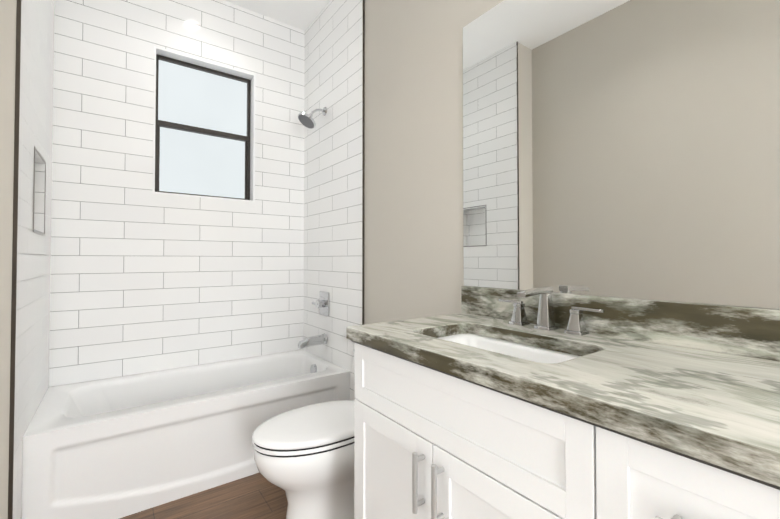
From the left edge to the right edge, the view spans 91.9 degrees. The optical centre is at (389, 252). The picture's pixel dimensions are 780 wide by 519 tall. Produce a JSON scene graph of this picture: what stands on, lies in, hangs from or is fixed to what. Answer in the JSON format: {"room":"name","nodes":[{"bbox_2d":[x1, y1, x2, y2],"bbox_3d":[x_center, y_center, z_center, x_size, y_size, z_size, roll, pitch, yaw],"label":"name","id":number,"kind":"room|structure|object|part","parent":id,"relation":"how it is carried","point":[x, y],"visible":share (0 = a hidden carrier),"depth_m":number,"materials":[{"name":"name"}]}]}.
{"room":"bathroom","nodes":[
{"label":"bathroom","id":0,"kind":"room"},
{"bbox_2d":[0,0,16,518],"bbox_3d":[-1.790,-0.304,1.780,0.200,3.000,1.143,1,-1,-36],"label":"wall","id":1,"kind":"structure","parent":0,"point":[8,8],"depth_m":1.36,"materials":[{"name":"beige paint"}]},
{"bbox_2d":[8,0,20,518],"bbox_3d":[-1.367,-0.311,1.379,0.012,3.000,0.005,1,-1,-36],"label":"trim","id":2,"kind":"structure","parent":1,"relation":"attached to","point":[14,266],"depth_m":1.37,"materials":[{"name":"grey"}]},
{"bbox_2d":[13,0,54,518],"bbox_3d":[-1.637,-0.305,1.749,0.010,3.000,0.913,1,-1,-36],"label":"wall tiles","id":3,"kind":"structure","parent":1,"relation":"attached to","point":[33,248],"depth_m":1.63,"materials":[{"name":"white tile"}]},
{"bbox_2d":[34,150,44,233],"bbox_3d":[-1.703,-0.277,1.750,0.115,0.364,0.318,1,-1,-36],"label":"wall niche","id":4,"kind":"object","parent":3,"relation":"in","point":[39,203],"visible":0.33,"depth_m":1.89,"materials":[{"name":"white tile"}]},
{"bbox_2d":[33,146,45,235],"bbox_3d":[-1.656,-0.277,1.784,0.005,0.376,0.330,1,-1,-36],"label":"trim","id":5,"kind":"structure","parent":1,"relation":"attached to","point":[35,148],"depth_m":1.71,"materials":[{"name":"grey"}]},
{"bbox_2d":[119,472,287,518],"bbox_3d":[0.257,1.229,0.238,2.004,0.120,6.003,1,-1,-36],"label":"floor","id":6,"kind":"structure","parent":0,"point":[259,495],"depth_m":1.79,"materials":[{"name":"brown wood"}]},
{"bbox_2d":[22,349,349,518],"bbox_3d":[-1.082,0.978,2.251,1.518,0.451,0.733,1,-1,-36],"label":"bathtub","id":7,"kind":"object","parent":6,"relation":"on","point":[116,447],"visible":0.83,"depth_m":1.87,"materials":[{"name":"ceramic"}]},
{"bbox_2d":[252,342,355,518],"bbox_3d":[-0.240,0.806,1.744,0.766,0.782,0.400,1,-1,-36],"label":"toilet","id":8,"kind":"object","parent":6,"relation":"on","point":[304,457],"visible":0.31,"depth_m":1.56,"materials":[{"name":"ceramic"}]},
{"bbox_3d":[-0.323,0.783,1.683,0.559,0.018,0.386,1,-1,-36],"label":"seat","id":9,"kind":"part","parent":8,"relation":"part of","materials":[{"name":"plastic"}]},
{"bbox_3d":[-0.314,0.768,1.690,0.583,0.049,0.387,1,-1,-36],"label":"lid","id":10,"kind":"part","parent":8,"relation":"part of","materials":[{"name":"plastic"}]},
{"bbox_3d":[-0.016,0.620,1.910,0.212,0.405,0.400,1,-1,-36],"label":"tank","id":11,"kind":"part","parent":8,"relation":"part of","materials":[{"name":"ceramic"}]},
{"bbox_2d":[346,338,779,518],"bbox_3d":[0.491,0.737,0.880,0.594,0.887,1.366,1,-1,-36],"label":"bathroom vanity","id":12,"kind":"object","parent":6,"relation":"on","point":[545,402],"depth_m":0.79,"materials":[{"name":"white paint"}]},
{"bbox_2d":[346,314,779,481],"bbox_3d":[0.496,0.269,0.892,0.582,0.049,1.392,1,-1,-36],"label":"countertop","id":13,"kind":"structure","parent":12,"relation":"on","point":[725,408],"depth_m":0.73,"materials":[{"name":"stone"}]},
{"bbox_2d":[438,330,573,361],"bbox_3d":[0.314,0.356,1.097,0.328,0.143,0.534,1,-1,-36],"label":"sink","id":14,"kind":"object","parent":13,"relation":"in","point":[507,345],"depth_m":1.23,"materials":[{"name":"white ceramic"}]},
{"bbox_2d":[498,286,589,333],"bbox_3d":[0.455,0.181,1.237,0.163,0.138,0.313,1,-1,-36],"label":"faucet","id":15,"kind":"object","parent":13,"relation":"on","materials":[{"name":"silver metal"}]},
{"bbox_2d":[224,0,329,30],"bbox_3d":[0.257,-1.891,0.292,2.004,0.120,6.003,1,-1,-36],"label":"ceiling","id":16,"kind":"structure","parent":0,"point":[301,14],"depth_m":2.77,"materials":[{"name":"white paint"}]},
{"bbox_2d":[364,0,779,324],"bbox_3d":[1.010,-0.321,0.814,0.140,3.000,6.003,1,-1,-36],"label":"wall","id":17,"kind":"structure","parent":0,"point":[413,230],"depth_m":1.92,"materials":[{"name":"beige paint"}]},
{"bbox_2d":[303,0,362,400],"bbox_3d":[-0.422,-0.289,2.652,0.010,3.000,0.883,1,-1,-36],"label":"wall tiles","id":18,"kind":"structure","parent":17,"relation":"attached to","point":[333,72],"depth_m":2.59,"materials":[{"name":"white tile"}]},
{"bbox_2d":[298,107,326,128],"bbox_3d":[-0.548,-0.964,2.657,0.200,0.172,0.136,1,-1,-36],"label":"shower head","id":19,"kind":"object","parent":18,"relation":"attached to","point":[306,120],"visible":1,"depth_m":2.63},
{"bbox_2d":[298,333,327,348],"bbox_3d":[-0.539,0.611,2.622,0.195,0.077,0.076,1,-1,-36],"label":"tub spout","id":20,"kind":"object","parent":18,"relation":"attached to","point":[314,340],"visible":1,"depth_m":2.60,"materials":[{"name":"silver metal"}]},
{"bbox_2d":[312,291,329,316],"bbox_3d":[-0.492,0.361,2.674,0.063,0.170,0.157,1,-1,-36],"label":"shower valve","id":21,"kind":"object","parent":18,"relation":"attached to","point":[322,303],"visible":1,"depth_m":2.65,"materials":[{"name":"silver metal"}]},
{"bbox_2d":[362,0,364,324],"bbox_3d":[-0.162,-0.296,2.293,0.012,3.000,0.005,1,-1,-36],"label":"trim","id":22,"kind":"structure","parent":17,"relation":"attached to","point":[363,135],"depth_m":2.30,"materials":[{"name":"grey"}]},
{"bbox_2d":[462,286,779,361],"bbox_3d":[0.723,0.190,1.059,0.020,0.115,1.392,1,-1,-36],"label":"backsplash","id":23,"kind":"structure","parent":17,"relation":"attached to","point":[752,332],"depth_m":1.01,"materials":[{"name":"stone"}]},
{"bbox_2d":[463,0,779,308],"bbox_3d":[0.729,-0.430,1.074,0.006,1.122,1.392,1,-1,-36],"label":"mirror","id":24,"kind":"object","parent":17,"relation":"attached to","point":[623,148],"visible":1,"depth_m":1.11,"materials":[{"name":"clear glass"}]},
{"bbox_3d":[-1.365,-0.289,2.661,1.524,3.000,0.220,1,-1,-36],"label":"wall","id":25,"kind":"structure","parent":0,"visible":0},
{"bbox_2d":[49,0,304,386],"bbox_3d":[-1.297,-0.517,2.572,1.524,2.547,0.010,1,-1,-36],"label":"wall tile","id":26,"kind":"structure","parent":25,"relation":"attached to","point":[144,278],"depth_m":2.41,"materials":[{"name":"white tile"}]},
{"bbox_2d":[152,46,255,201],"bbox_3d":[-1.298,-0.849,2.660,0.640,0.950,0.145,1,-1,-36],"label":"window","id":27,"kind":"structure","parent":25,"relation":"in","point":[203,128],"depth_m":2.67,"materials":[{"name":"white glass"}]}
]}

